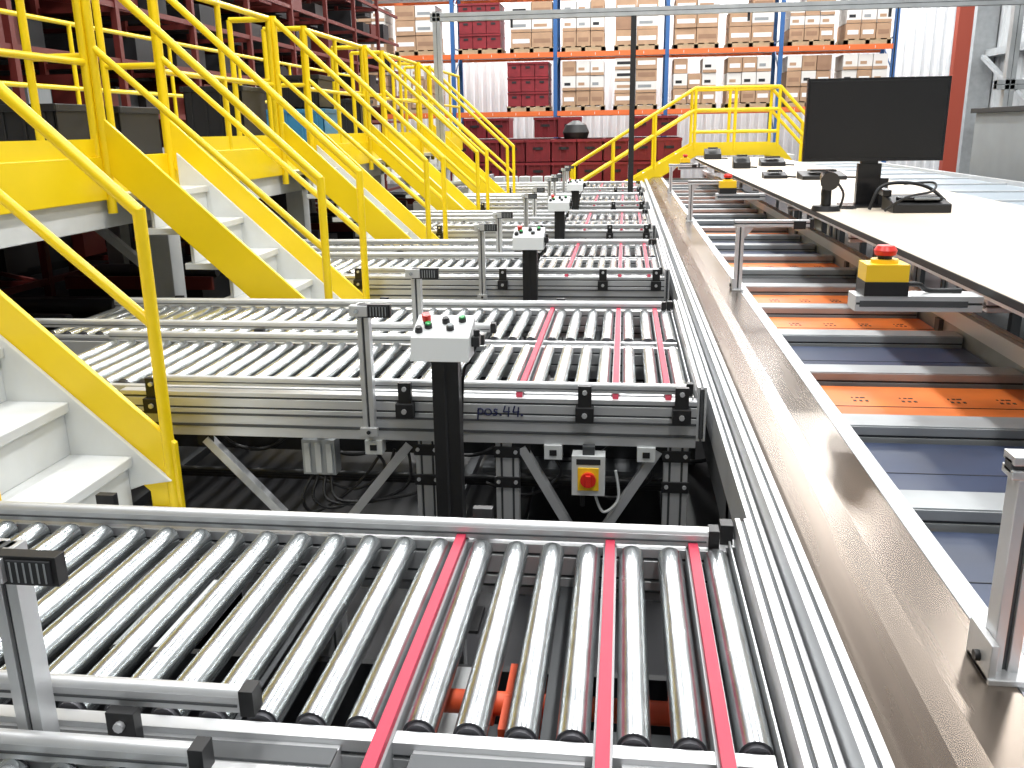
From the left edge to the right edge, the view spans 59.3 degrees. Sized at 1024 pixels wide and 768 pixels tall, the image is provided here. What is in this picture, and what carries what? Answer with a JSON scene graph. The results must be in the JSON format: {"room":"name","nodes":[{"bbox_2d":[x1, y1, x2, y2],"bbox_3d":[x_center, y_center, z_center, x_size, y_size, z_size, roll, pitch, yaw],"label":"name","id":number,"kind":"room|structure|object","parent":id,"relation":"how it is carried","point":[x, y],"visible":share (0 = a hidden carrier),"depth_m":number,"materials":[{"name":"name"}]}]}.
{"room":"distribution center","nodes":[
{"label":"distribution center","id":0,"kind":"room"},
{"bbox_2d":[0,181,1023,752],"bbox_3d":[-0.023,-1.716,12.084,27.000,0.100,36.000,1,16,7],"label":"floor","id":1,"kind":"structure","parent":0,"point":[214,492],"depth_m":4.04,"materials":[{"name":"black concrete"}]},
{"bbox_2d":[0,81,241,648],"bbox_3d":[-1.856,-0.304,2.533,1.761,2.455,0.895,1,16,7],"label":"staircase","id":2,"kind":"structure","parent":1,"relation":"on","point":[67,435],"depth_m":2.97,"materials":[{"name":"metal"}]},
{"bbox_2d":[15,0,369,298],"bbox_3d":[-1.570,-1.020,5.040,1.761,2.455,0.750,1,16,7],"label":"staircase","id":3,"kind":"structure","parent":1,"relation":"on","point":[227,229],"depth_m":4.79,"materials":[{"name":"yellow metal"}]},
{"bbox_2d":[0,0,400,295],"bbox_3d":[-4.805,-4.222,9.088,2.330,6.500,21.500,1,16,7],"label":"rack","id":4,"kind":"object","parent":1,"relation":"on","point":[337,18],"visible":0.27,"depth_m":10.22,"materials":[{"name":"red metal"}]},
{"bbox_2d":[10,191,415,330],"bbox_3d":[-2.670,-1.052,8.610,1.200,0.598,15.430,1,16,7],"label":"conveyor","id":5,"kind":"object","parent":1,"relation":"on","point":[85,299],"visible":0.2,"depth_m":6.97,"materials":[{"name":"black"}]},
{"bbox_2d":[0,137,462,297],"bbox_3d":[-2.771,-1.211,7.545,1.950,1.490,16.400,1,16,7],"label":"platform","id":6,"kind":"object","parent":1,"relation":"on","point":[56,193],"visible":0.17,"depth_m":5.01,"materials":[{"name":"white paint"}]},
{"bbox_2d":[0,103,89,140],"bbox_3d":[-2.725,-1.446,5.168,0.540,0.300,0.440,1,16,7],"label":"storage bin","id":7,"kind":"object","parent":6,"relation":"on","point":[70,120],"visible":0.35,"depth_m":4.97,"materials":[{"name":"black plastic"}]},
{"bbox_2d":[104,106,162,153],"bbox_3d":[-2.641,-1.637,5.836,0.540,0.300,0.540,1,16,7],"label":"storage bin","id":8,"kind":"object","parent":6,"relation":"on","point":[140,126],"visible":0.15,"depth_m":5.80,"materials":[{"name":"black plastic"}]},
{"bbox_2d":[179,85,266,136],"bbox_3d":[-2.414,-2.252,7.622,0.540,0.500,0.540,1,16,7],"label":"storage bin","id":9,"kind":"object","parent":6,"relation":"on","point":[202,118],"visible":0.44,"depth_m":7.39,"materials":[{"name":"black plastic"}]},
{"bbox_2d":[0,0,460,162],"bbox_3d":[-2.630,-2.363,7.137,1.619,0.986,16.318,1,16,7],"label":"guardrail","id":10,"kind":"object","parent":6,"relation":"on","point":[10,151],"visible":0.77,"depth_m":6.40,"materials":[{"name":"yellow metal"}]},
{"bbox_2d":[266,109,341,141],"bbox_3d":[-2.058,-2.526,8.861,0.640,0.340,0.540,1,16,7],"label":"storage bin","id":11,"kind":"object","parent":6,"relation":"on","point":[289,120],"visible":0.23,"depth_m":8.61,"materials":[{"name":"blue plastic"}]},
{"bbox_2d":[264,74,334,108],"bbox_3d":[-2.061,-2.849,8.790,0.540,0.300,0.490,1,16,7],"label":"storage bin","id":12,"kind":"object","parent":11,"relation":"on","point":[324,82],"visible":0.48,"depth_m":8.59,"materials":[{"name":"black plastic"}]},
{"bbox_2d":[340,99,372,132],"bbox_3d":[-2.031,-3.235,11.064,0.540,0.500,0.540,1,16,7],"label":"storage bin","id":13,"kind":"object","parent":6,"relation":"on","point":[347,124],"visible":0.14,"depth_m":10.81,"materials":[{"name":"black plastic"}]},
{"bbox_2d":[226,16,447,244],"bbox_3d":[-1.265,-1.714,7.469,1.761,2.455,0.740,1,16,7],"label":"staircase","id":14,"kind":"structure","parent":1,"relation":"on","point":[386,217],"depth_m":7.20,"materials":[{"name":"yellow metal"}]},
{"bbox_2d":[34,267,706,602],"bbox_3d":[-0.600,0.025,3.866,3.125,1.058,1.662,1,16,7],"label":"conveyor","id":15,"kind":"object","parent":1,"relation":"on","point":[324,379],"visible":0.9,"depth_m":3.25,"materials":[{"name":"metal"}]},
{"bbox_2d":[572,444,619,512],"bbox_3d":[0.282,0.324,3.009,0.162,0.245,0.095,1,16,7],"label":"switch","id":16,"kind":"object","parent":15,"relation":"attached to","point":[588,464],"visible":1,"depth_m":2.98,"materials":[{"name":"grey plastic"}]},
{"bbox_2d":[330,45,489,209],"bbox_3d":[-0.960,-2.407,9.893,1.761,2.455,0.740,1,16,7],"label":"staircase","id":17,"kind":"structure","parent":1,"relation":"on","point":[456,200],"depth_m":9.63,"materials":[{"name":"yellow metal"}]},
{"bbox_2d":[0,492,826,767],"bbox_3d":[-0.909,0.726,1.413,3.125,1.058,1.662,1,16,7],"label":"conveyor","id":18,"kind":"object","parent":1,"relation":"on","point":[303,692],"visible":1,"depth_m":1.57,"materials":[{"name":"metal"}]},
{"bbox_2d":[410,312,484,633],"bbox_3d":[-0.192,0.293,2.903,0.205,1.057,0.165,1,16,7],"label":"pedestal","id":19,"kind":"object","parent":1,"relation":"on","point":[444,341],"visible":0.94,"depth_m":2.81,"materials":[{"name":"black"}]},
{"bbox_2d":[391,62,515,192],"bbox_3d":[-0.654,-3.100,12.318,1.761,2.455,0.740,1,16,7],"label":"staircase","id":20,"kind":"structure","parent":1,"relation":"on","point":[457,178],"depth_m":12.03,"materials":[{"name":"yellow metal"}]},
{"bbox_2d":[303,212,669,341],"bbox_3d":[-0.295,-0.668,6.290,3.125,1.058,1.662,1,16,7],"label":"conveyor","id":21,"kind":"object","parent":1,"relation":"on","point":[583,272],"visible":0.43,"depth_m":5.61,"materials":[{"name":"metal"}]},
{"bbox_2d":[355,188,655,244],"bbox_3d":[0.010,-1.361,8.715,3.125,1.058,1.662,1,16,7],"label":"conveyor","id":22,"kind":"object","parent":1,"relation":"on","point":[594,223],"visible":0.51,"depth_m":8.39,"materials":[{"name":"metal"}]},
{"bbox_2d":[489,173,560,181],"bbox_3d":[0.240,-3.443,16.507,1.300,0.800,0.450,1,16,7],"label":"conveyor","id":23,"kind":"object","parent":1,"relation":"on","point":[496,178],"visible":0.29,"depth_m":16.26,"materials":[{"name":"grey metal"}]},
{"bbox_2d":[512,225,548,339],"bbox_3d":[0.119,-0.414,5.375,0.205,1.057,0.165,1,16,7],"label":"pedestal","id":24,"kind":"object","parent":1,"relation":"on","point":[529,240],"visible":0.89,"depth_m":5.25,"materials":[{"name":"black metal"}]},
{"bbox_2d":[413,174,648,213],"bbox_3d":[0.315,-2.054,11.139,3.125,1.058,1.662,1,16,7],"label":"conveyor","id":25,"kind":"object","parent":1,"relation":"on","point":[610,200],"visible":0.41,"depth_m":10.94,"materials":[{"name":"metal"}]},
{"bbox_2d":[453,166,643,195],"bbox_3d":[0.620,-2.747,13.564,3.125,1.058,1.662,1,16,7],"label":"conveyor","id":26,"kind":"object","parent":1,"relation":"on","point":[590,186],"visible":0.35,"depth_m":13.45,"materials":[{"name":"metal"}]},
{"bbox_2d":[548,194,572,244],"bbox_3d":[0.419,-1.096,7.761,0.205,1.057,0.165,1,16,7],"label":"pedestal","id":27,"kind":"object","parent":1,"relation":"on","point":[559,204],"visible":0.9,"depth_m":7.63,"materials":[{"name":"black metal"}]},
{"bbox_2d":[450,115,681,186],"bbox_3d":[1.136,-4.566,18.546,4.550,1.820,2.470,1,16,7],"label":"crates","id":28,"kind":"object","parent":1,"relation":"on","point":[543,155],"visible":0.39,"depth_m":17.45,"materials":[{"name":"red plastic"}]},
{"bbox_2d":[563,120,588,138],"bbox_3d":[1.244,-4.950,17.495,0.518,0.340,0.518,1,16,7],"label":"bag","id":29,"kind":"object","parent":28,"relation":"on","point":[574,129],"visible":1,"depth_m":17.32,"materials":[{"name":"black"}]},
{"bbox_2d":[567,178,584,209],"bbox_3d":[0.725,-1.792,10.195,0.205,1.057,0.165,1,16,7],"label":"pedestal","id":30,"kind":"object","parent":1,"relation":"on","point":[575,186],"visible":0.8,"depth_m":10.06,"materials":[{"name":"black"}]},
{"bbox_2d":[340,0,900,162],"bbox_3d":[-0.327,-8.596,23.334,19.490,7.000,1.222,1,16,7],"label":"rack","id":31,"kind":"object","parent":1,"relation":"on","point":[665,53],"visible":0.41,"depth_m":22.84,"materials":[{"name":"blue"}]},
{"bbox_2d":[356,6,394,56],"bbox_3d":[-3.714,-9.156,23.517,1.100,1.198,1.000,1,16,7],"label":"wooden pallet","id":32,"kind":"object","parent":31,"relation":"on","point":[384,19],"visible":0.12,"depth_m":23.15,"materials":[{"name":"brown wood"}]},
{"bbox_2d":[359,67,397,113],"bbox_3d":[-3.694,-7.809,23.898,1.100,1.238,1.002,1,16,7],"label":"wooden pallet","id":33,"kind":"object","parent":31,"relation":"on","point":[387,74],"visible":0.09,"depth_m":23.52,"materials":[{"name":"brown wood"}]},
{"bbox_2d":[394,5,444,55],"bbox_3d":[-2.404,-9.132,23.359,1.100,1.198,1.000,1,16,7],"label":"wooden pallet","id":34,"kind":"object","parent":31,"relation":"on","point":[413,26],"visible":0.71,"depth_m":22.90,"materials":[{"name":"brown wood"}]},
{"bbox_2d":[397,65,446,113],"bbox_3d":[-2.383,-7.766,23.747,1.100,1.198,1.000,1,16,7],"label":"wooden pallet","id":35,"kind":"object","parent":31,"relation":"on","point":[411,106],"visible":0.29,"depth_m":23.31,"materials":[{"name":"brown wood"}]},
{"bbox_2d":[458,2,505,53],"bbox_3d":[-0.767,-9.098,23.154,1.100,1.198,1.017,1,16,7],"label":"wooden pallet","id":36,"kind":"object","parent":31,"relation":"on","point":[475,37],"visible":0.86,"depth_m":22.75,"materials":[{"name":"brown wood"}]},
{"bbox_2d":[507,62,552,111],"bbox_3d":[0.465,-7.710,23.395,1.100,1.198,1.018,1,16,7],"label":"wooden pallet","id":37,"kind":"object","parent":31,"relation":"on","point":[529,83],"visible":0.98,"depth_m":22.94,"materials":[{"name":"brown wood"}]},
{"bbox_2d":[510,1,552,52],"bbox_3d":[0.544,-9.076,23.004,1.100,1.198,1.000,1,16,7],"label":"cardboard boxes","id":38,"kind":"object","parent":31,"relation":"on","point":[532,35],"visible":0.75,"depth_m":22.57,"materials":[{"name":"brown cardboard"}]},
{"bbox_2d":[561,60,604,110],"bbox_3d":[1.856,-7.686,23.237,1.100,1.198,1.000,1,16,7],"label":"wooden pallet","id":39,"kind":"object","parent":31,"relation":"on","point":[583,82],"visible":0.97,"depth_m":22.78,"materials":[{"name":"brown wood"}]},
{"bbox_2d":[561,0,605,51],"bbox_3d":[1.835,-9.052,22.849,1.100,1.198,1.000,1,16,7],"label":"cardboard boxes","id":40,"kind":"object","parent":31,"relation":"on","point":[578,34],"visible":0.79,"depth_m":22.43,"materials":[{"name":"brown cardboard"}]},
{"bbox_2d":[613,57,656,109],"bbox_3d":[3.166,-7.680,23.073,1.100,1.238,1.002,1,16,7],"label":"wooden pallet","id":41,"kind":"object","parent":31,"relation":"on","point":[646,68],"visible":0.8,"depth_m":22.60,"materials":[{"name":"brown wood"}]},
{"bbox_2d":[614,0,658,49],"bbox_3d":[3.145,-9.027,22.691,1.100,1.198,1.000,1,16,7],"label":"cardboard boxes","id":42,"kind":"object","parent":31,"relation":"on","point":[647,26],"visible":0.79,"depth_m":22.26,"materials":[{"name":"brown cardboard"}]},
{"bbox_2d":[670,58,716,108],"bbox_3d":[4.615,-7.634,22.903,1.100,1.198,1.002,1,16,7],"label":"wooden pallet","id":43,"kind":"object","parent":31,"relation":"on","point":[682,82],"visible":0.73,"depth_m":22.45,"materials":[{"name":"brown wood"}]},
{"bbox_2d":[671,0,719,48],"bbox_3d":[4.594,-9.000,22.516,1.100,1.198,1.001,1,16,7],"label":"cardboard boxes","id":44,"kind":"object","parent":31,"relation":"on","point":[699,30],"visible":0.76,"depth_m":22.10,"materials":[{"name":"brown cardboard"}]},
{"bbox_2d":[721,56,771,107],"bbox_3d":[5.926,-7.609,22.746,1.100,1.198,1.001,1,16,7],"label":"cardboard boxes","id":45,"kind":"object","parent":31,"relation":"on","point":[737,70],"visible":0.72,"depth_m":22.27,"materials":[{"name":"cardboard"}]},
{"bbox_2d":[724,0,774,47],"bbox_3d":[5.905,-8.975,22.358,1.100,1.198,1.000,1,16,7],"label":"cardboard boxes","id":46,"kind":"object","parent":31,"relation":"on","point":[740,32],"visible":0.88,"depth_m":21.96,"materials":[{"name":"cardboard"}]},
{"bbox_2d":[781,55,831,106],"bbox_3d":[7.345,-7.582,22.575,1.100,1.198,1.000,1,16,7],"label":"cardboard boxes","id":47,"kind":"object","parent":31,"relation":"on","point":[796,70],"visible":0.61,"depth_m":22.09,"materials":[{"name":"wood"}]},
{"bbox_2d":[783,0,835,45],"bbox_3d":[7.324,-8.967,22.182,1.100,1.238,1.000,1,16,7],"label":"wooden pallet","id":48,"kind":"object","parent":31,"relation":"on","point":[802,28],"visible":0.79,"depth_m":21.79,"materials":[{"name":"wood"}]},
{"bbox_2d":[834,53,888,77],"bbox_3d":[8.655,-7.558,22.418,1.100,1.198,1.000,1,16,7],"label":"cardboard boxes","id":49,"kind":"object","parent":31,"relation":"on","point":[846,65],"visible":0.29,"depth_m":21.89,"materials":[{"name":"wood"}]},
{"bbox_2d":[835,0,892,44],"bbox_3d":[8.634,-8.924,22.030,1.100,1.198,1.000,1,16,7],"label":"wooden pallet","id":50,"kind":"object","parent":31,"relation":"on","point":[866,26],"visible":0.76,"depth_m":21.64,"materials":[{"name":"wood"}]},
{"bbox_2d":[570,85,804,181],"bbox_3d":[3.294,-3.942,15.483,4.590,2.228,0.955,1,16,7],"label":"bridge","id":51,"kind":"object","parent":1,"relation":"on","point":[660,168],"visible":0.62,"depth_m":15.02,"materials":[{"name":"yellow paint"}]},
{"bbox_2d":[430,0,1023,195],"bbox_3d":[3.449,-3.285,11.602,9.050,3.080,0.170,1,16,7],"label":"frame","id":52,"kind":"object","parent":1,"relation":"on","point":[437,17],"visible":0.72,"depth_m":11.41,"materials":[{"name":"metal"}]},
{"bbox_2d":[643,170,1023,767],"bbox_3d":[1.977,-1.249,8.666,1.195,0.810,17.300,1,16,7],"label":"sorter line","id":53,"kind":"object","parent":1,"relation":"on","point":[862,452],"visible":0.78,"depth_m":2.43,"materials":[{"name":"metal"}]},
{"bbox_2d":[667,163,699,192],"bbox_3d":[2.201,-2.607,11.552,0.400,0.440,0.095,1,16,7],"label":"bracket","id":54,"kind":"object","parent":53,"relation":"attached to","point":[672,167],"visible":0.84,"depth_m":11.50,"materials":[{"name":"metal"}]},
{"bbox_2d":[686,180,718,221],"bbox_3d":[1.757,-1.597,8.020,0.400,0.440,0.095,1,16,7],"label":"bracket","id":55,"kind":"object","parent":53,"relation":"attached to","point":[693,184],"visible":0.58,"depth_m":7.98,"materials":[{"name":"metal"}]},
{"bbox_2d":[729,218,814,291],"bbox_3d":[1.330,-0.629,4.632,0.400,0.440,0.095,1,16,7],"label":"bracket","id":56,"kind":"object","parent":53,"relation":"attached to","point":[743,227],"visible":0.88,"depth_m":4.58,"materials":[{"name":"metal"}]},
{"bbox_2d":[966,449,1023,687],"bbox_3d":[0.917,0.310,1.348,0.400,0.440,0.095,1,16,7],"label":"bracket","id":57,"kind":"object","parent":53,"relation":"attached to","point":[995,649],"visible":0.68,"depth_m":1.36,"materials":[{"name":"metal"}]},
{"bbox_2d":[695,157,1023,317],"bbox_3d":[2.724,-1.099,7.567,1.284,1.100,15.100,1,16,7],"label":"workbench","id":58,"kind":"object","parent":1,"relation":"on","point":[977,247],"visible":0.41,"depth_m":4.48,"materials":[{"name":"white laminate"},{"name":"aluminium"},{"name":"dark aluminium"}]},
{"bbox_2d":[678,154,706,169],"bbox_3d":[2.498,-3.071,12.427,0.388,0.205,0.110,1,16,7],"label":"button","id":59,"kind":"object","parent":58,"relation":"attached to","point":[685,160],"visible":0.78,"depth_m":12.39,"materials":[{"name":"plastic"}]},
{"bbox_2d":[704,147,727,159],"bbox_3d":[3.154,-3.564,13.884,0.359,0.180,0.208,1,16,7],"label":"barcode scanner","id":60,"kind":"object","parent":58,"relation":"on","point":[711,153],"visible":0.98,"depth_m":13.82,"materials":[{"name":"black plastic"}]},
{"bbox_2d":[715,174,765,199],"bbox_3d":[1.849,-1.597,7.273,0.388,0.205,0.110,1,16,7],"label":"button","id":61,"kind":"object","parent":58,"relation":"attached to","point":[727,189],"visible":1,"depth_m":7.24,"materials":[{"name":"plastic"}]},
{"bbox_2d":[732,154,756,168],"bbox_3d":[2.811,-2.684,10.837,0.289,0.160,0.188,1,16,7],"label":"barcode scanner","id":62,"kind":"object","parent":58,"relation":"on","point":[738,161],"visible":0.99,"depth_m":10.78,"materials":[{"name":"black plastic"}]},
{"bbox_2d":[758,156,793,165],"bbox_3d":[3.348,-2.816,11.345,0.429,0.120,0.240,1,16,7],"label":"terminal","id":63,"kind":"object","parent":58,"relation":"on","point":[767,160],"visible":1,"depth_m":11.28,"materials":[{"name":"black plastic"}]},
{"bbox_2d":[762,169,795,178],"bbox_3d":[2.601,-2.043,8.738,0.317,0.080,0.196,1,16,7],"label":"terminal","id":64,"kind":"object","parent":58,"relation":"on","point":[770,174],"visible":1,"depth_m":8.68,"materials":[{"name":"black plastic"}]},
{"bbox_2d":[796,169,855,179],"bbox_3d":[3.008,-1.982,8.484,0.568,0.090,0.320,1,16,7],"label":"terminal","id":65,"kind":"object","parent":58,"relation":"on","point":[810,174],"visible":0.8,"depth_m":8.42,"materials":[{"name":"black"}]},
{"bbox_2d":[810,170,856,211],"bbox_3d":[1.940,-1.151,5.352,0.297,0.234,0.169,0,16,2],"label":"barcode scanner","id":66,"kind":"object","parent":58,"relation":"on","point":[829,180],"visible":1,"depth_m":5.31,"materials":[{"name":"black"}]},
{"bbox_2d":[801,76,951,207],"bbox_3d":[2.220,-1.482,5.530,0.830,0.765,0.240,1,16,7],"label":"computer monitor","id":67,"kind":"object","parent":58,"relation":"on","point":[868,121],"visible":0.86,"depth_m":5.48,"materials":[{"name":"black plastic"}]},
{"bbox_2d":[868,181,951,212],"bbox_3d":[2.319,-1.106,5.287,0.437,0.171,0.348,1,16,7],"label":"terminal","id":68,"kind":"object","parent":58,"relation":"on","point":[924,202],"visible":1,"depth_m":5.18,"materials":[{"name":"black plastic"}]},
{"bbox_2d":[847,244,983,311],"bbox_3d":[1.296,-0.342,2.882,0.388,0.205,0.110,1,16,7],"label":"button","id":69,"kind":"object","parent":58,"relation":"attached to","point":[882,281],"visible":1,"depth_m":2.85,"materials":[{"name":"plastic"}]},
{"bbox_2d":[794,161,1023,336],"bbox_3d":[4.078,-1.150,7.749,1.100,1.060,14.400,1,16,7],"label":"conveyor","id":70,"kind":"object","parent":1,"relation":"on","point":[1002,190],"visible":0.26,"depth_m":9.00,"materials":[{"name":"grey metal"}]},
{"bbox_2d":[939,6,974,172],"bbox_3d":[9.418,-8.424,18.538,0.350,9.000,0.350,1,16,7],"label":"steel column","id":71,"kind":"structure","parent":1,"relation":"on","point":[964,18],"depth_m":18.98,"materials":[{"name":"brown metal"}]},
{"bbox_2d":[969,105,1023,181],"bbox_3d":[6.204,-2.237,10.177,1.300,1.760,2.360,1,16,7],"label":"tall cabinet","id":72,"kind":"object","parent":1,"relation":"on","point":[998,138],"visible":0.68,"depth_m":10.40,"materials":[{"name":"grey metal"}]},
{"bbox_2d":[993,5,1023,106],"bbox_3d":[7.524,-3.461,11.746,2.400,3.220,0.120,1,16,7],"label":"frame","id":73,"kind":"object","parent":1,"relation":"on","point":[1009,83],"visible":0.38,"depth_m":11.63,"materials":[{"name":"metal"}]},
{"bbox_2d":[344,0,956,183],"bbox_3d":[1.826,-11.442,25.917,27.000,11.000,0.240,1,16,7],"label":"wall","id":74,"kind":"structure","parent":0,"point":[925,35],"depth_m":26.29,"materials":[{"name":"white metal"}]},
{"bbox_2d":[956,5,1023,173],"bbox_3d":[10.495,-6.579,8.323,0.800,11.000,34.000,1,16,7],"label":"wall","id":75,"kind":"structure","parent":0,"point":[990,29],"depth_m":23.23,"materials":[{"name":"white metal"}]}
]}

